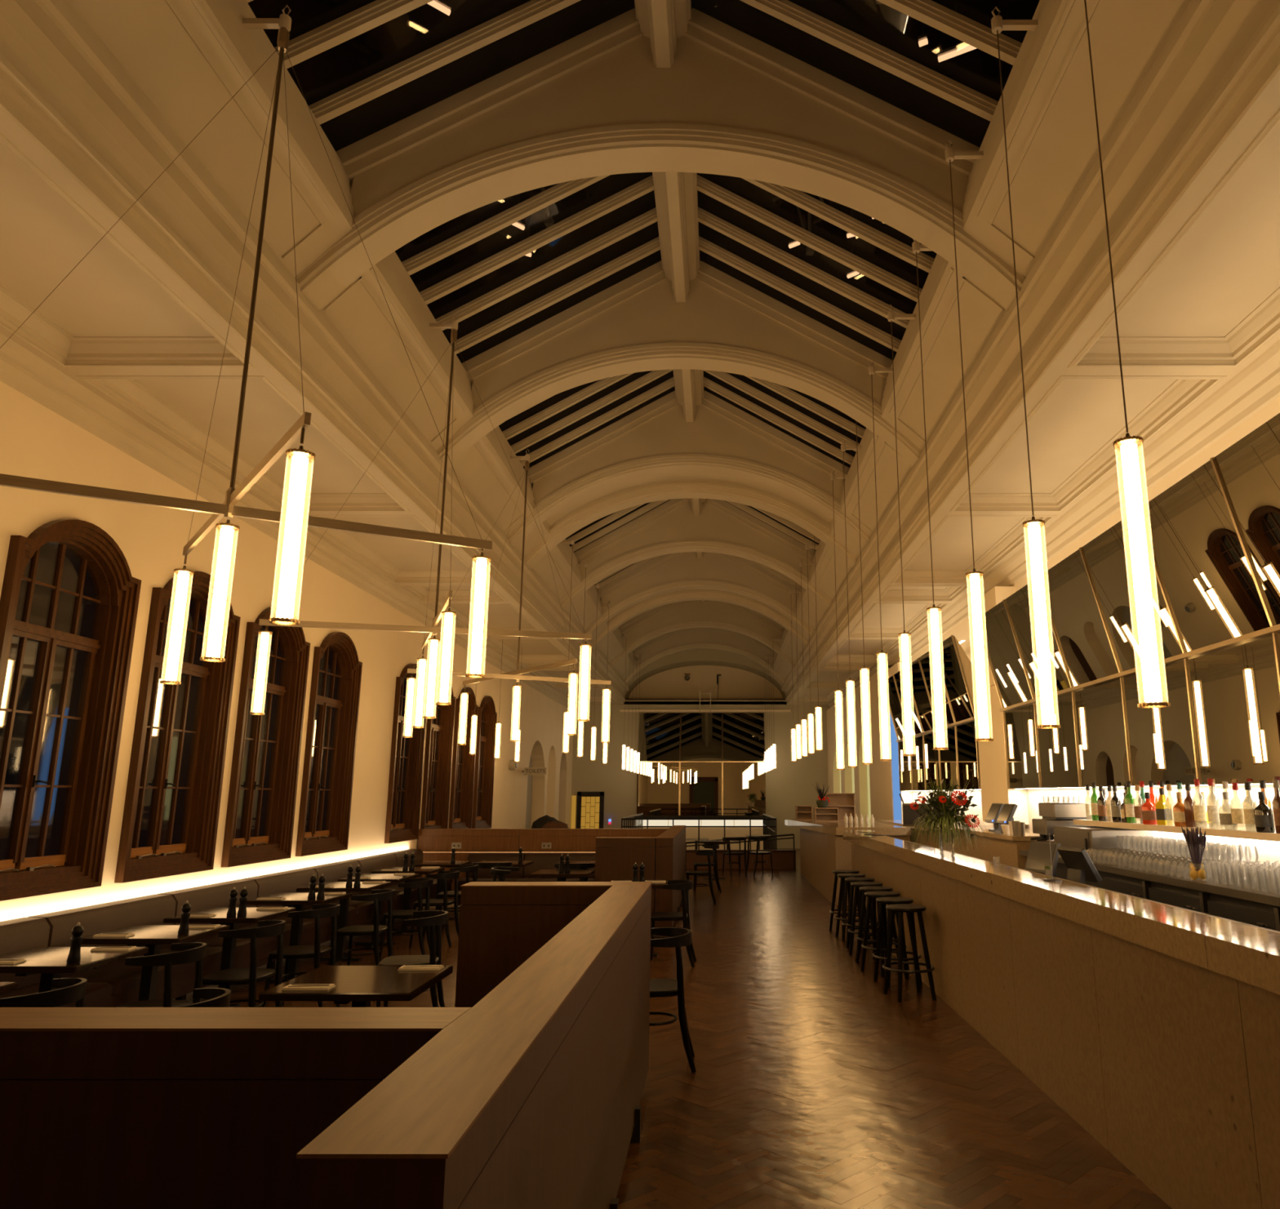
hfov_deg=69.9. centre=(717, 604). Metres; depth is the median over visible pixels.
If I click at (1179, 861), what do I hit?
glass
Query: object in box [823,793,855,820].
display box
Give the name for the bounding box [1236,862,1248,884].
glass
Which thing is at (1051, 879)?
spike
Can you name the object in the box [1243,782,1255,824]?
liquor bottle
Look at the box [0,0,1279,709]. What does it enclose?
ceiling
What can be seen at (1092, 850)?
glass
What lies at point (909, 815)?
receipt printer
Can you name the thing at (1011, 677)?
mirror
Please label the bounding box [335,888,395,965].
bentwood chair
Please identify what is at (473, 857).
cushion
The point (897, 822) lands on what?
countertop
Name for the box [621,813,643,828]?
guard rail
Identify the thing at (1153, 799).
liquor bottle
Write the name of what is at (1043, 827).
espresso machine
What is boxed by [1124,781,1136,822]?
liquor bottle
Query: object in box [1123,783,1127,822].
liquor bottle
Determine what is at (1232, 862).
glass
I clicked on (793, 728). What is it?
pendant
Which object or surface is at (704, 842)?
dining table
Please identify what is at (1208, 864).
glass
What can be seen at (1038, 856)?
screen
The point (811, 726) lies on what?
pendant
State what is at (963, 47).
lamp
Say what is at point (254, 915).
dining table
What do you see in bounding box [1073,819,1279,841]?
shelf
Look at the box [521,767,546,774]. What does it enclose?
sign
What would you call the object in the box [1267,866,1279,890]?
glass
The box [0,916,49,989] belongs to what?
cushion
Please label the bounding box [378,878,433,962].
bentwood chair
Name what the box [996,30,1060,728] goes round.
pendant
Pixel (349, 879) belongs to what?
pepper mill
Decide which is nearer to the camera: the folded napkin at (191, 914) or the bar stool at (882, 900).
the folded napkin at (191, 914)
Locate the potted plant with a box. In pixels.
[813,782,830,808]
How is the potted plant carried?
on the display box at (828, 814)
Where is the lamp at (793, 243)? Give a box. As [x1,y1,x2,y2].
[787,204,799,248]
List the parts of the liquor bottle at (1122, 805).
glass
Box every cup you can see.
[1011,820,1020,835]
[1016,822,1025,835]
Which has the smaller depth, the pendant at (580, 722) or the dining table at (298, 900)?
the dining table at (298, 900)
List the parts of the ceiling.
panel moulding, panel moulding, rake moulding, panel moulding, panel moulding, rake moulding, panel moulding, rake moulding, panel moulding, panel moulding, rake moulding, rake moulding, rake moulding, rake moulding, rake moulding, rake moulding, rake moulding, rake moulding, rake moulding, panel moulding, panel moulding, rake moulding, panel moulding, panel moulding, rake moulding, panel moulding, panel moulding, panel moulding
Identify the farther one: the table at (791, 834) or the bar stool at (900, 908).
the table at (791, 834)
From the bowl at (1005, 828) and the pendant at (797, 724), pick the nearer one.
the bowl at (1005, 828)
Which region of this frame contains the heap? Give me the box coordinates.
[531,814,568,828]
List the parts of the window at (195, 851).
rail, sill, rail, handle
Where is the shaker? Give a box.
[1008,821,1013,834]
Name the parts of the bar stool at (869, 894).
leg, leg, seat, leg, leg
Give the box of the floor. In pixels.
[172,848,1171,1208]
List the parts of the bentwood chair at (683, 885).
leg, seat, backrest, leg, leg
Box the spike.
[1043,833,1061,881]
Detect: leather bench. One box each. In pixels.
[0,848,453,1007]
[457,853,595,905]
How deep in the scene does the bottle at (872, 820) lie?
15.16 m
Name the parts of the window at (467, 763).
rail, sill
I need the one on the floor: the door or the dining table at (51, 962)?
the dining table at (51, 962)
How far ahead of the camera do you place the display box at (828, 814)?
17.23 m
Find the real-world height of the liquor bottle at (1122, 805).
0.243 m
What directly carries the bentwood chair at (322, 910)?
on the floor
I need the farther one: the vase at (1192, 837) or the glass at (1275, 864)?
the vase at (1192, 837)
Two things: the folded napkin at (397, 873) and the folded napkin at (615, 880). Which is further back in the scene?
the folded napkin at (397, 873)
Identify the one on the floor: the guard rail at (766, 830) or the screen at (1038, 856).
the guard rail at (766, 830)
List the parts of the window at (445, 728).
rail, sill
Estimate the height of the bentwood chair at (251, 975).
0.796 m
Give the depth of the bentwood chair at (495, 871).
10.81 m
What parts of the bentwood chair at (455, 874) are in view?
leg, leg, seat, backrest, leg, leg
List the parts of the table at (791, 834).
rail, rail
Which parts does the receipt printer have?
frame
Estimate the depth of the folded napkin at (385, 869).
11.15 m
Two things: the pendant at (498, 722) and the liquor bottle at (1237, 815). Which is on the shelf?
the liquor bottle at (1237, 815)
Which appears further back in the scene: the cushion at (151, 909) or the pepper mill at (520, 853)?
the pepper mill at (520, 853)
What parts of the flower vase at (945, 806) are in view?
glass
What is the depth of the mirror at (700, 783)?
28.32 m
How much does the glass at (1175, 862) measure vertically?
0.110 m
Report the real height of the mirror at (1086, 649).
1.133 m
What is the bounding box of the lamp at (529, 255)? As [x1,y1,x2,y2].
[524,190,532,257]
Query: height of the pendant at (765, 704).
3.426 m
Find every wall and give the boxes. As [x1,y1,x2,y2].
[0,381,573,921]
[0,881,652,1208]
[417,828,668,899]
[570,648,830,848]
[595,825,685,927]
[686,849,795,868]
[826,396,1279,872]
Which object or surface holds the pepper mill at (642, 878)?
on the dining table at (654, 885)
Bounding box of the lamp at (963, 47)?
[937,0,976,62]
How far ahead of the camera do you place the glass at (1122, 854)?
6.75 m
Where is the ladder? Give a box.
[694,686,715,711]
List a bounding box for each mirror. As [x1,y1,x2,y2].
[636,712,765,815]
[636,762,679,815]
[637,712,680,761]
[680,712,722,761]
[680,762,721,815]
[722,712,764,761]
[723,762,765,815]
[886,635,981,791]
[886,675,905,739]
[893,668,921,735]
[898,740,911,791]
[909,658,935,732]
[911,735,924,791]
[918,648,953,725]
[923,731,939,790]
[938,725,957,790]
[955,720,980,789]
[982,413,1279,789]
[982,600,1032,707]
[1004,581,1070,697]
[1004,702,1039,788]
[1035,692,1079,787]
[1043,549,1118,686]
[1073,678,1128,786]
[1081,516,1182,671]
[1122,659,1196,786]
[1186,634,1279,784]
[1213,413,1279,625]
[1275,631,1279,661]
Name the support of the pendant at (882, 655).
hanging from the ceiling
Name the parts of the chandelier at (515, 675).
arm, arm, rod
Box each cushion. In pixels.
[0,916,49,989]
[27,893,176,977]
[158,879,257,928]
[186,923,302,954]
[241,867,317,909]
[269,906,356,932]
[302,860,360,895]
[330,894,395,914]
[347,853,396,893]
[384,848,422,884]
[457,876,522,884]
[466,853,525,876]
[517,876,595,881]
[523,853,595,876]
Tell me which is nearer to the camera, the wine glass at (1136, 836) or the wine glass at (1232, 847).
the wine glass at (1232, 847)
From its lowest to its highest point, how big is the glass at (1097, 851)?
0.110 m
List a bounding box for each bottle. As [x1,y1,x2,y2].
[844,813,848,822]
[848,813,853,823]
[853,813,857,823]
[859,813,862,824]
[864,813,868,824]
[870,814,874,825]
[1084,784,1091,814]
[1090,782,1098,820]
[1097,785,1107,821]
[1106,785,1112,821]
[1111,785,1121,822]
[1120,792,1124,822]
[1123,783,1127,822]
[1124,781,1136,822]
[1133,784,1142,817]
[1137,781,1146,823]
[1141,792,1156,824]
[1148,780,1158,824]
[1155,788,1173,825]
[1158,780,1168,802]
[1166,783,1172,791]
[1173,791,1186,826]
[1176,782,1182,789]
[1183,783,1198,826]
[1193,778,1207,821]
[1195,791,1212,822]
[1206,778,1220,822]
[1218,791,1237,824]
[1222,781,1228,788]
[1231,782,1244,823]
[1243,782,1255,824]
[1253,791,1275,832]
[1258,780,1271,808]
[1271,779,1279,833]
[1274,776,1279,790]
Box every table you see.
[0,946,148,1007]
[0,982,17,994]
[80,924,230,1000]
[163,907,296,1007]
[246,893,352,983]
[258,965,453,1007]
[296,881,391,964]
[337,873,419,947]
[371,866,444,933]
[413,861,471,919]
[471,861,533,881]
[529,869,595,881]
[554,861,595,881]
[610,879,669,956]
[685,833,795,871]
[685,838,709,849]
[699,840,729,879]
[726,840,739,849]
[745,835,769,849]
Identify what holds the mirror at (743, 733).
attached to the mirror at (691, 763)
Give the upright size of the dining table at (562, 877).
0.740 m
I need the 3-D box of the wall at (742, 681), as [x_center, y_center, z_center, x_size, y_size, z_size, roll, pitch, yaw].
[-0.435,4.531,29.818,8.370,6.600,1.370,0,-12,0]
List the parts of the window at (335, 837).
rail, sill, rail, handle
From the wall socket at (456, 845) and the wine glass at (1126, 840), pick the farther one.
the wall socket at (456, 845)
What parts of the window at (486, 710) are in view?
sill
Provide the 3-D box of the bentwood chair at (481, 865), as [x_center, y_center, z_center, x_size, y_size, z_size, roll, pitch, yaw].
[-2.947,3.756,11.861,0.510,0.796,0.484,1,-12,-4]
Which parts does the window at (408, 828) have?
rail, sill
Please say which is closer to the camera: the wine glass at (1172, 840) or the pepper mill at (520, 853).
the wine glass at (1172, 840)
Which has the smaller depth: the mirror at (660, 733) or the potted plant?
the potted plant
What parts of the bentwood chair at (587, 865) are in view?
backrest, leg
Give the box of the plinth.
[635,816,763,849]
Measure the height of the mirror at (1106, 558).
1.133 m
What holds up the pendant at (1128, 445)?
hanging from the ceiling
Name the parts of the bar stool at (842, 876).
leg, leg, seat, leg, leg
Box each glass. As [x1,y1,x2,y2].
[993,856,999,865]
[1044,865,1051,875]
[1086,847,1096,861]
[1090,848,1101,862]
[1095,848,1106,863]
[1101,849,1111,864]
[1105,850,1116,865]
[1110,851,1121,866]
[1115,835,1125,849]
[1115,852,1127,866]
[1120,852,1132,867]
[1121,835,1131,851]
[1123,849,1134,863]
[1124,836,1136,862]
[1124,851,1136,866]
[1126,853,1137,869]
[1131,836,1141,863]
[1131,853,1143,870]
[1134,835,1145,849]
[1136,837,1146,857]
[1137,853,1147,868]
[1137,855,1150,871]
[1140,838,1151,853]
[1142,853,1154,869]
[1143,855,1155,871]
[1145,838,1155,854]
[1148,854,1160,871]
[1149,839,1160,854]
[1150,857,1162,873]
[1155,840,1166,855]
[1155,855,1165,871]
[1155,857,1168,874]
[1160,840,1173,868]
[1161,858,1175,875]
[1164,839,1176,854]
[1166,840,1178,857]
[1167,857,1179,874]
[1168,859,1182,876]
[1172,840,1182,861]
[1173,841,1185,857]
[1173,857,1186,875]
[1174,860,1188,878]
[1178,841,1191,857]
[1180,858,1189,875]
[1182,861,1192,879]
[1184,842,1196,857]
[1198,844,1210,859]
[1201,859,1211,876]
[1202,844,1216,875]
[1203,860,1216,882]
[1205,860,1217,878]
[1207,843,1220,874]
[1209,861,1223,884]
[1210,844,1224,875]
[1213,844,1226,861]
[1215,845,1231,878]
[1215,862,1229,884]
[1221,844,1235,876]
[1221,861,1233,882]
[1223,863,1238,886]
[1224,844,1237,875]
[1228,845,1242,876]
[1228,862,1240,884]
[1230,864,1244,887]
[1231,844,1245,875]
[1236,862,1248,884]
[1237,844,1251,863]
[1238,865,1253,888]
[1244,845,1258,878]
[1244,863,1258,887]
[1246,866,1261,889]
[1249,864,1264,888]
[1252,862,1266,884]
[1255,867,1271,892]
[1257,866,1273,888]
[1260,864,1275,887]
[1262,868,1278,893]
[1263,862,1276,884]
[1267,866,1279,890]
[1273,869,1279,894]
[1274,867,1279,892]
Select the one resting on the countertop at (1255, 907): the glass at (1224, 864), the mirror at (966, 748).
the glass at (1224, 864)
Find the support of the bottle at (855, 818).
on the countertop at (824, 850)
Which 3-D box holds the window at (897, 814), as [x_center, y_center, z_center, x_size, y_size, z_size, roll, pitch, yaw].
[3.510,3.130,17.954,0.080,2.300,0.970,0,-12,0]
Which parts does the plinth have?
lit panel, lit panel, lit panel, lit panel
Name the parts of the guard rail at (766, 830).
rail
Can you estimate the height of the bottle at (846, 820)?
0.170 m
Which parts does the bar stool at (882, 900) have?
leg, leg, seat, leg, leg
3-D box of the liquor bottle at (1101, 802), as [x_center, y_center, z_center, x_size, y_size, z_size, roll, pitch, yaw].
[3.355,1.734,7.954,0.077,0.303,0.079,4,-13,-21]
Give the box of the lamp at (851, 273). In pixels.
[846,208,859,278]
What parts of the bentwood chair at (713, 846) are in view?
leg, leg, seat, backrest, leg, leg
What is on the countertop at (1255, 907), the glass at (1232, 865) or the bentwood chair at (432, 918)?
the glass at (1232, 865)
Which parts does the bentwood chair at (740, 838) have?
leg, leg, seat, backrest, leg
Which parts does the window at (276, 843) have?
rail, sill, rail, handle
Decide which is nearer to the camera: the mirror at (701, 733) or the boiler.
the boiler
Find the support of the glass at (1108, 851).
on the countertop at (1255, 907)
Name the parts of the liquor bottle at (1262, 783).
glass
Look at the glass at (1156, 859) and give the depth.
6.42 m
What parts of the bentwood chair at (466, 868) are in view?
leg, seat, backrest, leg, leg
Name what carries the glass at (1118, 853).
on the countertop at (1255, 907)
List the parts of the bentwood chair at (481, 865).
backrest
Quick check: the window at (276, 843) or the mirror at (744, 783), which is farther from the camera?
the mirror at (744, 783)
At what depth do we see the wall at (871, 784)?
11.47 m
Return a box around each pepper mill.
[66,922,84,964]
[177,900,191,934]
[226,887,237,916]
[236,886,248,915]
[307,874,316,899]
[316,874,325,899]
[345,864,353,887]
[353,864,361,887]
[402,852,408,870]
[408,852,414,870]
[450,847,455,863]
[517,847,522,862]
[558,853,564,872]
[564,853,569,872]
[632,862,638,881]
[639,862,644,881]
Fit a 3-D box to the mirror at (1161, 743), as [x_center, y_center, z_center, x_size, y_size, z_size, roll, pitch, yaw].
[3.510,0.970,7.255,0.020,0.923,1.099,0,-12,0]
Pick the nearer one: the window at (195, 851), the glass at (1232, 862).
the glass at (1232, 862)
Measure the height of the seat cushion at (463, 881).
0.080 m
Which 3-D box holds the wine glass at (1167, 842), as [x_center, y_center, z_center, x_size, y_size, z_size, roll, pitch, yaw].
[3.300,1.814,6.601,0.080,0.200,0.080,0,-12,0]
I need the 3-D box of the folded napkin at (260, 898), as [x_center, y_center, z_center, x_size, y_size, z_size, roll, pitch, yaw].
[-3.970,2.614,8.118,0.220,0.016,0.092,0,-12,2]
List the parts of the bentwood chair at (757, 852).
leg, leg, backrest, seat, leg, leg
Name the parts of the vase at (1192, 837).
glass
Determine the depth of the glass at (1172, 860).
6.02 m
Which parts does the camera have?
arm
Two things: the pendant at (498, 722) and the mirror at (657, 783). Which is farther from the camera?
the mirror at (657, 783)
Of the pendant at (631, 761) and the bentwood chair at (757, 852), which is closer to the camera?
the bentwood chair at (757, 852)
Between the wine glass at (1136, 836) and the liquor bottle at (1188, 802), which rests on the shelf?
the liquor bottle at (1188, 802)
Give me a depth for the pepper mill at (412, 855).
11.22 m
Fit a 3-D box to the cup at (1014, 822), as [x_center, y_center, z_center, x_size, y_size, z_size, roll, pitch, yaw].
[3.020,2.257,9.213,0.082,0.140,0.080,0,-12,0]
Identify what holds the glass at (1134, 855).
on the countertop at (1255, 907)
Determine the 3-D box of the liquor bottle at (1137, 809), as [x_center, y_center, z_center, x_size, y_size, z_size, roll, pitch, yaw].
[3.355,1.589,7.258,0.079,0.303,0.077,2,-12,-10]
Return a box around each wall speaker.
[508,760,517,769]
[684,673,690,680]
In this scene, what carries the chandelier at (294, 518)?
hanging from the ceiling
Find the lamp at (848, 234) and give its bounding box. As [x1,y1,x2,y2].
[846,208,854,238]
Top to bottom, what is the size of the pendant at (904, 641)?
3.791 m
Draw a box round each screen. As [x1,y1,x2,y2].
[984,803,1004,831]
[996,803,1017,832]
[1024,840,1061,877]
[1057,845,1102,884]
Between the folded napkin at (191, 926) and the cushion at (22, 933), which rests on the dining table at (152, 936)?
the folded napkin at (191, 926)
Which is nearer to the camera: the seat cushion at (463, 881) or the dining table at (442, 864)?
the dining table at (442, 864)
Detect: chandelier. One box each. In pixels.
[0,26,492,684]
[249,328,591,728]
[402,460,611,745]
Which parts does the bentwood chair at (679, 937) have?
seat, backrest, leg, leg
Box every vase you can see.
[908,777,989,856]
[1181,826,1206,880]
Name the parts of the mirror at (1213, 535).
rail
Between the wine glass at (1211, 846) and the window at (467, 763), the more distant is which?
the window at (467, 763)
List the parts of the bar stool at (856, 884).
leg, leg, seat, leg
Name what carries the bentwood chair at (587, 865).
on the floor
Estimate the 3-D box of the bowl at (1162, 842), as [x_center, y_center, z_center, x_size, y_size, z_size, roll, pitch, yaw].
[3.300,1.790,6.693,0.080,0.115,0.080,0,-12,0]
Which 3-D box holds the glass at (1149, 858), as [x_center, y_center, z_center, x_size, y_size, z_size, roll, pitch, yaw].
[3.115,1.838,6.494,0.082,0.110,0.082,0,-12,0]
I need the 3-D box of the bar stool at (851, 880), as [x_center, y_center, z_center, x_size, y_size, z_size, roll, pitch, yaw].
[1.610,3.450,10.231,0.432,0.727,0.432,-2,-12,10]
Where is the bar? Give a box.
[842,830,1279,1208]
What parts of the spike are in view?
rod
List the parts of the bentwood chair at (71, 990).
leg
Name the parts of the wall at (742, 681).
lit panel, ledge moulding, flue panel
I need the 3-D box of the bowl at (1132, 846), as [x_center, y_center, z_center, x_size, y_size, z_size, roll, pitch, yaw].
[3.304,1.893,7.188,0.080,0.115,0.080,0,-12,0]
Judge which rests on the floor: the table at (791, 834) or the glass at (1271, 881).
the table at (791, 834)
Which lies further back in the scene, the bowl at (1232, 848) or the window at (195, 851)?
the window at (195, 851)
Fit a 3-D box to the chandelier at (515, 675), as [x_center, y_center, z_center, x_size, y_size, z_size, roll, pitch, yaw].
[-2.357,-0.132,10.806,2.130,3.451,1.606,-3,-12,12]
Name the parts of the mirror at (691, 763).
rail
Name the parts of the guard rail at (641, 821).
rail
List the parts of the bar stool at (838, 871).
leg, leg, seat, leg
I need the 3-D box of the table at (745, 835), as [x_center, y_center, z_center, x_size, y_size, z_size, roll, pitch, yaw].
[0.980,5.845,21.663,0.600,0.700,0.600,0,-12,0]
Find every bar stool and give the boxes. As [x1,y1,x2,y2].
[829,869,865,933]
[833,873,870,941]
[841,877,878,947]
[847,881,882,955]
[855,886,897,963]
[860,891,909,976]
[872,897,922,987]
[882,903,936,1002]
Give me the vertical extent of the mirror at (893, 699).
1.133 m
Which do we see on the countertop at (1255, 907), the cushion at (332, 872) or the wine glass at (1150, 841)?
the wine glass at (1150, 841)
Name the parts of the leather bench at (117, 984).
leg, seat, leg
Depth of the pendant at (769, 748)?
26.14 m
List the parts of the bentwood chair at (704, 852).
seat, backrest, leg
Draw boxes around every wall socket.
[451,842,462,848]
[541,842,551,848]
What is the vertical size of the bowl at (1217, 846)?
0.115 m
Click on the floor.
(812, 1086)
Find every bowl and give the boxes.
[1000,824,1009,834]
[1124,836,1136,850]
[1131,836,1141,851]
[1160,840,1173,856]
[1202,844,1216,861]
[1207,843,1220,860]
[1210,844,1224,863]
[1215,845,1230,863]
[1221,844,1235,862]
[1224,844,1237,861]
[1228,845,1242,863]
[1231,844,1244,861]
[1244,845,1258,864]
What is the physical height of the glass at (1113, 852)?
0.110 m
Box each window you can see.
[0,519,141,901]
[114,571,240,883]
[221,606,310,866]
[295,631,362,856]
[384,663,427,843]
[420,676,455,828]
[448,687,478,828]
[471,696,497,828]
[888,706,904,819]
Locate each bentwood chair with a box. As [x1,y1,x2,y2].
[0,977,87,1007]
[115,942,206,1007]
[176,987,231,1007]
[202,920,285,1007]
[261,903,340,1007]
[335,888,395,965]
[375,910,448,1007]
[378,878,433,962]
[408,870,459,947]
[435,864,478,934]
[472,862,512,881]
[490,866,519,881]
[555,862,594,881]
[648,927,696,1072]
[650,880,696,967]
[684,849,715,904]
[693,844,721,892]
[722,836,746,877]
[744,835,773,876]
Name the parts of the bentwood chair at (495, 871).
leg, leg, backrest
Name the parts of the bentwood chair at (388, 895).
leg, leg, seat, backrest, leg, leg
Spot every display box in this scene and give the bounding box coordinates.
[795,805,812,820]
[813,807,839,821]
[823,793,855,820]
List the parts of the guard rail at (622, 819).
rail, rail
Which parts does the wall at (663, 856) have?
panel, panel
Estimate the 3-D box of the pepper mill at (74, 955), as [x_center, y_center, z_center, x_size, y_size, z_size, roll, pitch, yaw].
[-3.560,1.876,5.064,0.067,0.214,0.066,0,-12,0]
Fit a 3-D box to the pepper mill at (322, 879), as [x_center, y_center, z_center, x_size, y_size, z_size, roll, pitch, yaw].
[-3.540,2.521,8.157,0.067,0.214,0.066,0,-12,0]
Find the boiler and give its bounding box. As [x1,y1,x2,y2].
[1038,802,1092,819]
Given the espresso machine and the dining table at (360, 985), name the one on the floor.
the dining table at (360, 985)
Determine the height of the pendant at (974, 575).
3.791 m
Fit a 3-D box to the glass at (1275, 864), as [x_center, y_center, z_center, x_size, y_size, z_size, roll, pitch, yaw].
[3.334,1.618,5.491,0.066,0.128,0.066,0,-12,0]
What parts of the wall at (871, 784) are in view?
lit pane, lit pane, lit pane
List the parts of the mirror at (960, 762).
rail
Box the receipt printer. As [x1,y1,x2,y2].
[899,793,933,826]
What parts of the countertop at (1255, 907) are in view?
drawer, drawer handle, post, drawer, drawer handle, post, drawer, drawer handle, post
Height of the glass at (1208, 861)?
0.110 m
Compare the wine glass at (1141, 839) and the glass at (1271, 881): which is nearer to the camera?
the glass at (1271, 881)
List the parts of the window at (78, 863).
rail, handle, rail, sill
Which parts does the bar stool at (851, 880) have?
leg, seat, leg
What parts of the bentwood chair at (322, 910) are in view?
leg, leg, seat, backrest, leg, leg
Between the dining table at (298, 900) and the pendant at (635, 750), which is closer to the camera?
the dining table at (298, 900)
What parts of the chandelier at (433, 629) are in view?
arm, arm, rod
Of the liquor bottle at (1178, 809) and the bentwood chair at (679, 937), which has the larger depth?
the liquor bottle at (1178, 809)
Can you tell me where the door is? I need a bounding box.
[576,791,604,828]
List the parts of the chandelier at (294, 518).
arm, arm, rod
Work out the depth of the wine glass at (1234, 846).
6.20 m
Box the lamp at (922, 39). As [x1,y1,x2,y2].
[917,22,928,46]
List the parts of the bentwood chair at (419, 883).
leg, leg, seat, backrest, leg, leg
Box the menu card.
[855,831,882,835]
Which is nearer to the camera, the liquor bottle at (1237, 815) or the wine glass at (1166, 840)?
the liquor bottle at (1237, 815)
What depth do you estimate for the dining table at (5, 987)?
4.47 m
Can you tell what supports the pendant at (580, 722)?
hanging from the ceiling
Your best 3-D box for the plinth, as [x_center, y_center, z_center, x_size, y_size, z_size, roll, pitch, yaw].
[-0.500,6.971,27.802,4.000,1.000,0.420,0,-12,0]
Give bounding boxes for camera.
[716,674,720,693]
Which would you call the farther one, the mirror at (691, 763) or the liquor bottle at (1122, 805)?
the mirror at (691, 763)
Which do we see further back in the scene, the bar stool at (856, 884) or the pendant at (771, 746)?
the pendant at (771, 746)
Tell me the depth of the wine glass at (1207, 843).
6.24 m
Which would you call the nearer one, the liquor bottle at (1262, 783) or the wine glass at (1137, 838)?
the liquor bottle at (1262, 783)
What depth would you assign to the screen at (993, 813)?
10.27 m
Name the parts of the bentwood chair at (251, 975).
seat, backrest, leg, leg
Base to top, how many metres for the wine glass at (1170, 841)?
0.200 m
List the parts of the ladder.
rail, rail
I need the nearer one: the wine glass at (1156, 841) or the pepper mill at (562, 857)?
the wine glass at (1156, 841)
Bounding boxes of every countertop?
[784,817,911,905]
[876,819,938,848]
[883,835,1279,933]
[937,825,1053,869]
[1019,849,1279,931]
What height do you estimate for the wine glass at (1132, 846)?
0.200 m
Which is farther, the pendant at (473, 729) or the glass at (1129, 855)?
the pendant at (473, 729)
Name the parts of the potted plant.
pot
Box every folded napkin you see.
[0,959,26,964]
[90,946,137,951]
[93,933,134,937]
[188,924,221,928]
[189,913,216,916]
[256,897,285,899]
[256,906,288,909]
[281,983,335,990]
[308,884,333,887]
[324,891,346,893]
[352,876,371,878]
[362,880,386,883]
[381,868,401,871]
[393,872,414,875]
[397,964,444,970]
[421,866,439,867]
[611,880,631,881]
[644,880,666,882]
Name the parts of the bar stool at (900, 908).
leg, leg, seat, leg, leg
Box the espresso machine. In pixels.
[1030,818,1088,842]
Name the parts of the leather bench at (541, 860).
seat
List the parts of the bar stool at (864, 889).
leg, leg, seat, leg, leg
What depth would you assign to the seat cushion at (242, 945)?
7.76 m
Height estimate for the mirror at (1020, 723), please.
0.923 m
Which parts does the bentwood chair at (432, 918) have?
leg, leg, seat, backrest, leg, leg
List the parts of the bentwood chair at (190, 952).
seat, backrest, leg, leg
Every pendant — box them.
[469,682,477,755]
[493,641,502,758]
[515,647,522,761]
[562,544,573,753]
[577,567,586,756]
[590,604,597,760]
[602,610,608,764]
[622,657,626,768]
[626,654,630,771]
[629,677,633,772]
[633,684,636,773]
[636,678,639,773]
[764,703,767,773]
[765,680,768,772]
[768,653,770,770]
[770,669,773,769]
[772,674,776,768]
[791,602,796,761]
[795,599,801,759]
[800,565,808,756]
[807,562,814,754]
[813,535,822,751]
[832,480,844,769]
[843,451,857,767]
[855,420,872,764]
[871,373,891,760]
[890,320,915,755]
[915,251,948,750]
[949,159,993,741]
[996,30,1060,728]
[1084,0,1170,708]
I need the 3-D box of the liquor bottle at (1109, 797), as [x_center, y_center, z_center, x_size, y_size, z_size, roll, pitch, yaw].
[3.385,1.711,7.846,0.079,0.303,0.077,-7,-14,31]
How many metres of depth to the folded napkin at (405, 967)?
4.83 m
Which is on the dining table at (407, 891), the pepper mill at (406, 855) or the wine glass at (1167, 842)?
the pepper mill at (406, 855)
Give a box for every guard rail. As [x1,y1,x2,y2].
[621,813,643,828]
[621,817,777,849]
[762,813,776,849]
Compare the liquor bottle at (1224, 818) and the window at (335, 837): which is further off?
the window at (335, 837)
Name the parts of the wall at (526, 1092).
panel, panel, panel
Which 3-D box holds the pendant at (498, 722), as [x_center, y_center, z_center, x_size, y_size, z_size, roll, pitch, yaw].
[-4.030,1.673,16.915,0.102,2.341,0.102,0,-12,0]
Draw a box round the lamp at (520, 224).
[512,193,525,230]
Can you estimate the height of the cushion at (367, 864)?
0.402 m

